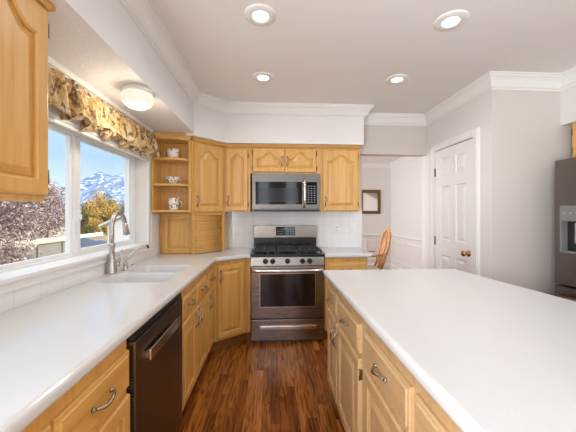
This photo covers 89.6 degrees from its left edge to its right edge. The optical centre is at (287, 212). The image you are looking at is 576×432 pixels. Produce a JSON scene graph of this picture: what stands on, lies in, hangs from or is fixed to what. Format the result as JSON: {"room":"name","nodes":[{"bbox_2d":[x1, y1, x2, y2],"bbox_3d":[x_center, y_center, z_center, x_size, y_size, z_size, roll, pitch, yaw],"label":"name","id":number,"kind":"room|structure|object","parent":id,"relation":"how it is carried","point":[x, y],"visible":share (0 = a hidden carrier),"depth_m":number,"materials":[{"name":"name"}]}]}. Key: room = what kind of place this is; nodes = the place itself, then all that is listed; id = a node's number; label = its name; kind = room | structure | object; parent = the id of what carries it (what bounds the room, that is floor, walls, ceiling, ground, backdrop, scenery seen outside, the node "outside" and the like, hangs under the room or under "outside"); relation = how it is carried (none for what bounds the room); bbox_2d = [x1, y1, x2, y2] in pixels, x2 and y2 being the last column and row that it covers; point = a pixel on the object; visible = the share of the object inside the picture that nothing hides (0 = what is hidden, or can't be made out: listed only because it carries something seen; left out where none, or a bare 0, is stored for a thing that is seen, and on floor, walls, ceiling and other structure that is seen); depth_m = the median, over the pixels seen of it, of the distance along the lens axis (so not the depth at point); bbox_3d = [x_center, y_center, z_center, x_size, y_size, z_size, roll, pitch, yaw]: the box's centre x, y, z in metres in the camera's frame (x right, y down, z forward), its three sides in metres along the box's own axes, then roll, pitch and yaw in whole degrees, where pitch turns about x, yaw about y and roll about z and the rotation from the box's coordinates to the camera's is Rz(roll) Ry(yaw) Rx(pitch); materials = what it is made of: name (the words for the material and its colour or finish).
{"room":"kitchen","nodes":[
{"label":"kitchen","id":0,"kind":"room"},
{"bbox_2d":[135,157,146,242],"bbox_3d":[-1.384,0.077,2.073,0.200,2.515,9.700,0,0,-3],"label":"wall","id":1,"kind":"structure","parent":0,"point":[140,165],"depth_m":2.71,"materials":[{"name":"white paint"}]},
{"bbox_2d":[0,0,55,201],"bbox_3d":[-1.012,-0.414,0.685,0.351,0.743,0.826,0,0,-3],"label":"upper cabinet","id":2,"kind":"object","parent":1,"relation":"attached to","point":[24,26],"visible":1,"depth_m":0.98,"materials":[{"name":"brown wood"}]},
{"bbox_2d":[0,105,151,294],"bbox_3d":[-1.345,-0.126,1.847,0.210,0.938,1.825,0,0,-3],"label":"window","id":3,"kind":"structure","parent":1,"relation":"in","point":[21,274],"depth_m":1.89,"materials":[{"name":"white plastic"}]},
{"bbox_2d":[0,213,159,312],"bbox_3d":[-1.183,0.200,0.456,0.012,0.470,6.048,0,0,-3],"label":"backsplash","id":4,"kind":"structure","parent":1,"relation":"attached to","point":[19,297],"depth_m":1.66,"materials":[{"name":"white tile"}]},
{"bbox_2d":[48,56,152,132],"bbox_3d":[-1.145,-0.764,0.093,0.045,0.045,5.320,0,0,-3],"label":"trim","id":5,"kind":"structure","parent":1,"relation":"attached to","point":[52,63],"depth_m":1.81,"materials":[{"name":"white paint"}]},
{"bbox_2d":[48,63,159,157],"bbox_3d":[-1.214,-0.607,1.917,0.121,0.246,1.634,0,0,-3],"label":"window valance","id":6,"kind":"object","parent":1,"relation":"attached to","point":[73,101],"visible":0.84,"depth_m":1.77,"materials":[{"name":"fabric"}]},
{"bbox_2d":[151,131,190,212],"bbox_3d":[-1.141,-0.395,2.892,0.352,0.784,0.232,0,0,-3],"label":"open shelf unit","id":7,"kind":"object","parent":1,"relation":"attached to","point":[162,167],"visible":0.84,"depth_m":2.97,"materials":[{"name":"brown wood"}]},
{"bbox_2d":[164,148,178,157],"bbox_3d":[-1.151,-0.584,2.897,0.121,0.097,0.133,0,0,-45],"label":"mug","id":8,"kind":"object","parent":7,"relation":"on","point":[171,152],"visible":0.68,"depth_m":2.85,"materials":[{"name":"white ceramic"}]},
{"bbox_2d":[166,176,180,182],"bbox_3d":[-1.152,-0.321,2.893,0.128,0.071,0.128,0,0,30],"label":"teacup","id":9,"kind":"object","parent":7,"relation":"on","point":[170,179],"visible":0.82,"depth_m":2.85,"materials":[{"name":"white ceramic"}]},
{"bbox_2d":[168,198,181,209],"bbox_3d":[-1.135,-0.089,2.892,0.112,0.118,0.102,0,0,19],"label":"mug","id":10,"kind":"object","parent":7,"relation":"on","point":[173,203],"visible":1,"depth_m":2.85,"materials":[{"name":"white ceramic"}]},
{"bbox_2d":[48,0,363,147],"bbox_3d":[-0.092,-0.973,0.525,2.197,0.415,6.060,0,0,-3],"label":"soffit","id":11,"kind":"structure","parent":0,"point":[97,41],"depth_m":1.86,"materials":[{"name":"white paint"}]},
{"bbox_2d":[120,83,153,110],"bbox_3d":[-0.958,-0.726,1.847,0.190,0.123,0.190,0,0,-3],"label":"flush light","id":12,"kind":"object","parent":11,"relation":"attached to","point":[134,96],"visible":1,"depth_m":1.78,"materials":[{"name":"white glass"}]},
{"bbox_2d":[176,337,344,431],"bbox_3d":[0.843,1.395,2.203,4.660,0.120,9.700,0,0,-3],"label":"floor","id":13,"kind":"structure","parent":0,"point":[246,385],"depth_m":2.17,"materials":[{"name":"red wood"}]},
{"bbox_2d":[21,340,129,431],"bbox_3d":[-0.856,0.900,0.719,0.626,0.870,0.765,0,0,-3],"label":"base cabinet","id":14,"kind":"object","parent":13,"relation":"on","point":[99,402],"visible":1,"depth_m":0.91,"materials":[{"name":"brown wood"}]},
{"bbox_2d":[126,293,181,431],"bbox_3d":[-0.895,0.902,1.411,0.614,0.866,0.610,0,0,-3],"label":"dishwasher","id":15,"kind":"object","parent":13,"relation":"on","point":[154,388],"visible":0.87,"depth_m":1.33,"materials":[{"name":"black metal"}]},
{"bbox_2d":[180,270,207,411],"bbox_3d":[-0.936,0.900,2.097,0.626,0.870,0.744,0,0,-3],"label":"base cabinet","id":16,"kind":"object","parent":13,"relation":"on","point":[194,297],"visible":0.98,"depth_m":2.04,"materials":[{"name":"brown wood"}]},
{"bbox_2d":[206,265,215,352],"bbox_3d":[-0.966,0.900,2.601,0.626,0.870,0.262,0,0,-3],"label":"base cabinet","id":17,"kind":"object","parent":13,"relation":"on","point":[209,272],"visible":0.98,"depth_m":2.58,"materials":[{"name":"brown wood"}]},
{"bbox_2d":[209,257,250,351],"bbox_3d":[-0.863,0.900,3.120,0.934,0.870,0.762,0,0,-3],"label":"base cabinet","id":18,"kind":"object","parent":13,"relation":"on","point":[232,283],"visible":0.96,"depth_m":2.87,"materials":[{"name":"brown wood"}]},
{"bbox_2d":[0,248,253,431],"bbox_3d":[-0.769,0.443,1.521,0.937,0.044,3.966,0,0,-3],"label":"countertop","id":19,"kind":"structure","parent":18,"relation":"on","point":[48,344],"depth_m":1.05,"materials":[{"name":"white stone"}]},
{"bbox_2d":[106,211,129,273],"bbox_3d":[-1.223,0.204,2.116,0.090,0.434,0.256,0,0,-3],"label":"kitchen faucet","id":20,"kind":"object","parent":19,"relation":"on","point":[112,264],"visible":1,"depth_m":2.02,"materials":[{"name":"silver metal"}]},
{"bbox_2d":[106,243,116,273],"bbox_3d":[-1.228,0.315,2.022,0.068,0.212,0.068,0,0,-3],"label":"base","id":21,"kind":"object","parent":20,"relation":"on","point":[111,263],"depth_m":2.00,"materials":[{"name":"silver metal"}]},
{"bbox_2d":[122,244,148,270],"bbox_3d":[-1.141,0.328,2.176,0.188,0.185,0.047,0,0,-37],"label":"water tap","id":22,"kind":"object","parent":19,"relation":"on","point":[125,267],"visible":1,"depth_m":2.14,"materials":[{"name":"silver metal"}]},
{"bbox_2d":[97,265,190,282],"bbox_3d":[-0.974,0.509,2.051,0.461,0.172,0.616,0,0,-3],"label":"sink","id":23,"kind":"object","parent":19,"relation":"in","point":[142,277],"visible":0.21,"depth_m":2.03,"materials":[{"name":"white ceramic"}]},
{"bbox_2d":[160,213,227,254],"bbox_3d":[-0.949,0.209,3.186,0.315,0.422,0.786,0,0,42],"label":"appliance garage","id":24,"kind":"object","parent":19,"relation":"on","point":[180,233],"visible":0.99,"depth_m":2.99,"materials":[{"name":"brown wood"}]},
{"bbox_2d":[251,225,323,341],"bbox_3d":[-0.017,0.740,3.225,0.755,1.190,0.650,0,0,-3],"label":"range","id":25,"kind":"object","parent":13,"relation":"on","point":[287,268],"visible":1,"depth_m":2.97,"materials":[{"name":"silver metal"}]},
{"bbox_2d":[251,265,322,341],"bbox_3d":[-0.020,0.892,3.279,0.751,0.885,0.540,0,0,-3],"label":"oven","id":26,"kind":"object","parent":25,"relation":"in","point":[293,265],"depth_m":3.01,"materials":[{"name":"silver metal"}]},
{"bbox_2d":[251,248,323,256],"bbox_3d":[-0.018,0.438,3.239,0.755,0.029,0.541,0,0,-3],"label":"cooktop","id":27,"kind":"object","parent":25,"relation":"in","point":[282,253],"depth_m":2.99,"materials":[{"name":"black metal"}]},
{"bbox_2d":[323,257,366,336],"bbox_3d":[0.601,0.900,3.293,0.455,0.870,0.576,0,0,-3],"label":"base cabinet","id":28,"kind":"object","parent":13,"relation":"on","point":[355,263],"visible":0.12,"depth_m":3.05,"materials":[{"name":"brown wood"}]},
{"bbox_2d":[319,247,371,257],"bbox_3d":[0.639,0.443,3.299,0.547,0.044,0.582,0,0,-3],"label":"countertop","id":29,"kind":"structure","parent":28,"relation":"on","point":[329,252],"depth_m":3.09,"materials":[{"name":"white stone"}]},
{"bbox_2d":[367,229,390,269],"bbox_3d":[1.297,0.794,4.584,0.617,1.091,0.596,0,0,-3],"label":"dining chair","id":30,"kind":"object","parent":13,"relation":"on","point":[380,263],"visible":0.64,"depth_m":4.56,"materials":[{"name":"brown wood"}]},
{"bbox_2d":[367,265,378,269],"bbox_3d":[1.202,0.869,4.578,0.395,0.037,0.460,0,0,-3],"label":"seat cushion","id":31,"kind":"object","parent":30,"relation":"on","point":[369,267],"depth_m":4.52,"materials":[{"name":"beige fabric"}]},
{"bbox_2d":[326,281,461,431],"bbox_3d":[0.705,0.900,0.968,0.776,0.870,2.400,0,0,-3],"label":"kitchen island","id":32,"kind":"object","parent":13,"relation":"on","point":[372,390],"visible":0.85,"depth_m":1.23,"materials":[{"name":"brown wood"}]},
{"bbox_2d":[323,269,575,431],"bbox_3d":[0.929,0.443,0.964,1.192,0.044,2.455,0,0,-3],"label":"island countertop","id":33,"kind":"structure","parent":32,"relation":"on","point":[494,355],"depth_m":0.95,"materials":[{"name":"white stone"}]},
{"bbox_2d":[555,157,575,301],"bbox_3d":[2.539,0.457,1.919,0.827,1.757,0.910,0,0,-3],"label":"refrigerator","id":34,"kind":"object","parent":13,"relation":"on","point":[565,169],"visible":0.6,"depth_m":2.28,"materials":[{"name":"grey metal"}]},
{"bbox_2d":[360,156,361,207],"bbox_3d":[-0.227,0.077,3.613,2.290,2.515,0.120,0,0,-3],"label":"wall","id":35,"kind":"structure","parent":0,"point":[360,156],"depth_m":3.62,"materials":[{"name":"white paint"}]},
{"bbox_2d":[191,137,227,212],"bbox_3d":[-0.832,-0.383,3.204,0.313,0.760,0.600,0,0,-3],"label":"upper cabinet","id":36,"kind":"object","parent":35,"relation":"attached to","point":[207,156],"visible":1,"depth_m":3.04,"materials":[{"name":"brown wood"}]},
{"bbox_2d":[225,144,251,211],"bbox_3d":[-0.569,-0.389,3.348,0.285,0.748,0.343,0,0,-3],"label":"upper cabinet","id":37,"kind":"object","parent":35,"relation":"attached to","point":[238,177],"visible":0.99,"depth_m":3.22,"materials":[{"name":"brown wood"}]},
{"bbox_2d":[250,144,319,174],"bbox_3d":[-0.036,-0.603,3.379,0.779,0.320,0.343,0,0,-3],"label":"upper cabinet","id":38,"kind":"object","parent":35,"relation":"attached to","point":[265,158],"visible":1,"depth_m":3.25,"materials":[{"name":"brown wood"}]},
{"bbox_2d":[252,173,319,211],"bbox_3d":[-0.027,-0.226,3.343,0.753,0.418,0.402,0,0,-3],"label":"microwave","id":39,"kind":"object","parent":38,"relation":"attached to","point":[270,192],"visible":1,"depth_m":3.20,"materials":[{"name":"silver metal"}]},
{"bbox_2d":[228,208,361,247],"bbox_3d":[-0.223,0.185,3.547,2.290,0.500,0.012,0,0,-3],"label":"backsplash","id":40,"kind":"structure","parent":35,"relation":"attached to","point":[240,224],"depth_m":3.57,"materials":[{"name":"white tile"}]},
{"bbox_2d":[334,224,339,232],"bbox_3d":[0.606,0.195,3.585,0.072,0.116,0.009,0,0,-3],"label":"wall outlet","id":41,"kind":"object","parent":40,"relation":"attached to","point":[336,226],"visible":1,"depth_m":3.58,"materials":[{"name":"white plastic"}]},
{"bbox_2d":[317,145,360,211],"bbox_3d":[0.585,-0.389,3.416,0.464,0.748,0.343,0,0,-3],"label":"upper cabinet","id":42,"kind":"object","parent":35,"relation":"attached to","point":[339,164],"visible":1,"depth_m":3.28,"materials":[{"name":"brown wood"}]},
{"bbox_2d":[362,157,420,168],"bbox_3d":[0.550,-1.121,5.221,4.030,0.118,3.240,0,0,-3],"label":"trim","id":43,"kind":"structure","parent":35,"relation":"attached to","point":[403,160],"depth_m":6.84,"materials":[{"name":"white paint"}]},
{"bbox_2d":[150,0,575,162],"bbox_3d":[0.843,-1.240,2.203,4.660,0.120,9.700,0,0,-3],"label":"ceiling","id":44,"kind":"structure","parent":0,"point":[315,51],"depth_m":2.03,"materials":[{"name":"white paint"}]},
{"bbox_2d":[244,3,276,25],"bbox_3d":[-0.164,-1.176,1.728,0.192,0.016,0.192,0,0,-3],"label":"recessed light","id":45,"kind":"object","parent":44,"relation":"in","point":[259,14],"visible":1,"depth_m":1.72,"materials":[{"name":"white paint"}]},
{"bbox_2d":[252,72,273,82],"bbox_3d":[-0.216,-1.176,2.517,0.192,0.016,0.192,0,0,-3],"label":"recessed light","id":46,"kind":"object","parent":44,"relation":"in","point":[263,77],"visible":1,"depth_m":2.50,"materials":[{"name":"white paint"}]},
{"bbox_2d":[386,74,408,83],"bbox_3d":[0.960,-1.176,2.554,0.192,0.016,0.192,0,0,-3],"label":"recessed light","id":47,"kind":"object","parent":44,"relation":"in","point":[397,78],"visible":1,"depth_m":2.54,"materials":[{"name":"white paint"}]},
{"bbox_2d":[433,10,468,30],"bbox_3d":[0.998,-1.176,1.777,0.192,0.016,0.192,0,0,-3],"label":"recessed light","id":48,"kind":"object","parent":44,"relation":"in","point":[453,19],"visible":1,"depth_m":1.76,"materials":[{"name":"white paint"}]},
{"bbox_2d":[362,168,390,263],"bbox_3d":[0.450,0.077,6.938,4.030,2.515,0.200,0,0,-3],"label":"wall","id":49,"kind":"structure","parent":0,"point":[372,179],"depth_m":6.94,"materials":[{"name":"white paint"}]},
{"bbox_2d":[362,190,380,213],"bbox_3d":[1.959,-0.265,6.910,0.500,0.570,0.030,0,0,-3],"label":"framed picture","id":50,"kind":"object","parent":49,"relation":"attached to","point":[371,199],"visible":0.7,"depth_m":6.91,"materials":[{"name":"white paper"}]},
{"bbox_2d":[363,193,377,210],"bbox_3d":[1.958,-0.265,6.918,0.370,0.440,0.012,0,0,-3],"label":"print","id":51,"kind":"object","parent":50,"relation":"attached to","point":[370,200],"depth_m":6.91},
{"bbox_2d":[362,234,421,241],"bbox_3d":[0.550,0.525,5.221,4.030,0.060,3.240,0,0,-3],"label":"trim","id":52,"kind":"structure","parent":49,"relation":"attached to","point":[392,235],"depth_m":6.42,"materials":[{"name":"white paint"}]},
{"bbox_2d":[367,264,401,268],"bbox_3d":[0.550,1.275,5.221,4.030,0.120,3.240,0,0,-3],"label":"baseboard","id":53,"kind":"structure","parent":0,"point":[386,266],"depth_m":6.92,"materials":[{"name":"white paint"}]},
{"bbox_2d":[360,125,426,156],"bbox_3d":[1.245,-0.945,3.579,0.905,0.470,0.120,0,0,-3],"label":"wall header","id":54,"kind":"structure","parent":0,"point":[379,140],"depth_m":3.52,"materials":[{"name":"beige paint"}]},
{"bbox_2d":[391,157,421,268],"bbox_3d":[2.635,0.077,5.383,0.150,2.515,3.560,0,0,-3],"label":"wall","id":55,"kind":"structure","parent":0,"point":[406,179],"depth_m":6.11,"materials":[{"name":"white paint"}]},
{"bbox_2d":[365,240,421,268],"bbox_3d":[1.572,0.875,5.401,1.970,0.480,3.000,0,0,-3],"label":"trim","id":56,"kind":"structure","parent":55,"relation":"attached to","point":[365,240],"depth_m":6.46,"materials":[{"name":"white paint"}]},
{"bbox_2d":[422,90,491,278],"bbox_3d":[2.209,0.077,3.113,0.965,2.515,1.163,0,0,-3],"label":"wall","id":57,"kind":"structure","parent":0,"point":[477,113],"depth_m":2.72,"materials":[{"name":"white paint"}]},
{"bbox_2d":[119,0,575,125],"bbox_3d":[0.856,-1.121,0.521,3.290,0.118,5.940,0,0,-3],"label":"trim","id":58,"kind":"structure","parent":57,"relation":"attached to","point":[143,13],"depth_m":2.63,"materials":[{"name":"white paint"}]},
{"bbox_2d":[431,127,479,275],"bbox_3d":[1.742,0.275,3.038,0.177,2.120,0.778,0,0,-3],"label":"door","id":59,"kind":"structure","parent":57,"relation":"in","point":[455,169],"depth_m":2.97,"materials":[{"name":"white paint"}]},
{"bbox_2d":[492,90,571,295],"bbox_3d":[2.354,0.077,2.599,1.195,2.515,0.120,0,0,-3],"label":"wall","id":60,"kind":"structure","parent":0,"point":[528,137],"depth_m":2.52,"materials":[{"name":"beige paint"}]},
{"bbox_2d":[572,122,575,157],"bbox_3d":[2.704,-0.614,2.022,0.555,0.298,0.930,0,0,-3],"label":"upper cabinet","id":61,"kind":"object","parent":60,"relation":"attached to","point":[573,124],"visible":0.99,"depth_m":2.44,"materials":[{"name":"brown wood"}]},
{"bbox_2d":[560,85,575,125],"bbox_3d":[2.813,-0.973,0.113,0.570,0.415,4.897,0,0,-3],"label":"soffit","id":62,"kind":"structure","parent":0,"point":[568,96],"depth_m":2.48,"materials":[{"name":"white paint"}]},
{"label":"outside","id":63,"kind":"structure","parent":0,"visible":0},
{"bbox_2d":[0,216,107,242],"bbox_3d":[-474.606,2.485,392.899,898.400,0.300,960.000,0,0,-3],"label":"ground","id":64,"kind":"structure","parent":63,"point":[105,238],"depth_m":31.50,"materials":[{"name":"beige soil"}]},
{"bbox_2d":[0,179,82,264],"bbox_3d":[-5.584,0.387,5.065,2.897,3.904,5.770,0,0,-7],"label":"bush","id":65,"kind":"object","parent":64,"relation":"on","point":[10,213],"visible":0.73,"depth_m":5.94,"materials":[{"name":"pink plant"}]},
{"bbox_2d":[38,178,58,236],"bbox_3d":[-22.906,-0.516,27.576,2.145,5.708,2.068,0,0,-3],"label":"tree","id":66,"kind":"object","parent":64,"relation":"on","point":[50,178],"visible":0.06,"depth_m":27.69,"materials":[{"name":"brown plant"}]},
{"bbox_2d":[0,232,102,264],"bbox_3d":[-7.929,1.593,7.950,0.220,1.485,9.600,0,0,-3],"label":"fence","id":67,"kind":"object","parent":64,"relation":"on","point":[51,246],"visible":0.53,"depth_m":9.52,"materials":[{"name":"beige concrete"}]},
{"bbox_2d":[4,171,123,215],"bbox_3d":[-274.752,-23.064,329.486,330.000,54.798,170.000,0,0,-3],"label":"mountain range","id":68,"kind":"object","parent":64,"relation":"on","point":[113,185],"visible":0.15,"depth_m":308.44,"materials":[{"name":"white snow"}]},
{"bbox_2d":[80,202,95,233],"bbox_3d":[-16.555,0.693,23.057,1.928,3.290,1.723,0,0,26],"label":"tree","id":69,"kind":"object","parent":64,"relation":"on","point":[87,229],"visible":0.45,"depth_m":23.08,"materials":[{"name":"green plant"}]},
{"bbox_2d":[82,197,102,231],"bbox_3d":[-18.636,0.403,27.401,2.012,3.872,2.124,0,0,-3],"label":"tree","id":70,"kind":"object","parent":64,"relation":"on","point":[95,213],"visible":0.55,"depth_m":27.33,"materials":[{"name":"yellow plant"}]},
{"bbox_2d":[80,237,107,247],"bbox_3d":[-6.512,1.562,9.524,1.542,1.547,2.091,0,0,-3],"label":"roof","id":71,"kind":"object","parent":64,"relation":"on","point":[84,242],"visible":0.08,"depth_m":9.31,"materials":[{"name":"blue stone"}]},
{"bbox_2d":[88,188,107,231],"bbox_3d":[-20.838,-0.223,31.754,2.389,5.122,2.238,0,0,17],"label":"tree","id":72,"kind":"object","parent":64,"relation":"on","point":[101,201],"visible":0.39,"depth_m":31.62,"materials":[{"name":"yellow plant"}]},
{"bbox_2d":[101,192,112,222],"bbox_3d":[-22.652,-0.152,36.195,2.240,4.980,2.534,0,0,-3],"label":"tree","id":73,"kind":"object","parent":64,"relation":"on","point":[106,195],"visible":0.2,"depth_m":35.88,"materials":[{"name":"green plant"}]},
{"bbox_2d":[100,198,120,235],"bbox_3d":[-15.060,0.492,25.109,1.803,3.693,1.829,0,0,31],"label":"tree","id":74,"kind":"object","parent":64,"relation":"on","point":[111,209],"visible":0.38,"depth_m":24.94,"materials":[{"name":"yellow plant"}]},
{"bbox_2d":[98,213,123,242],"bbox_3d":[-4.163,1.167,8.040,1.290,2.335,1.460,0,0,-3],"label":"garden shed","id":75,"kind":"object","parent":64,"relation":"on","point":[118,228],"visible":0.08,"depth_m":7.41,"materials":[{"name":"white"}]},
{"bbox_2d":[117,201,123,212],"bbox_3d":[-16.608,0.571,29.030,1.944,3.534,2.115,0,0,-9],"label":"tree","id":76,"kind":"object","parent":64,"relation":"on","point":[122,210],"visible":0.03,"depth_m":28.90,"materials":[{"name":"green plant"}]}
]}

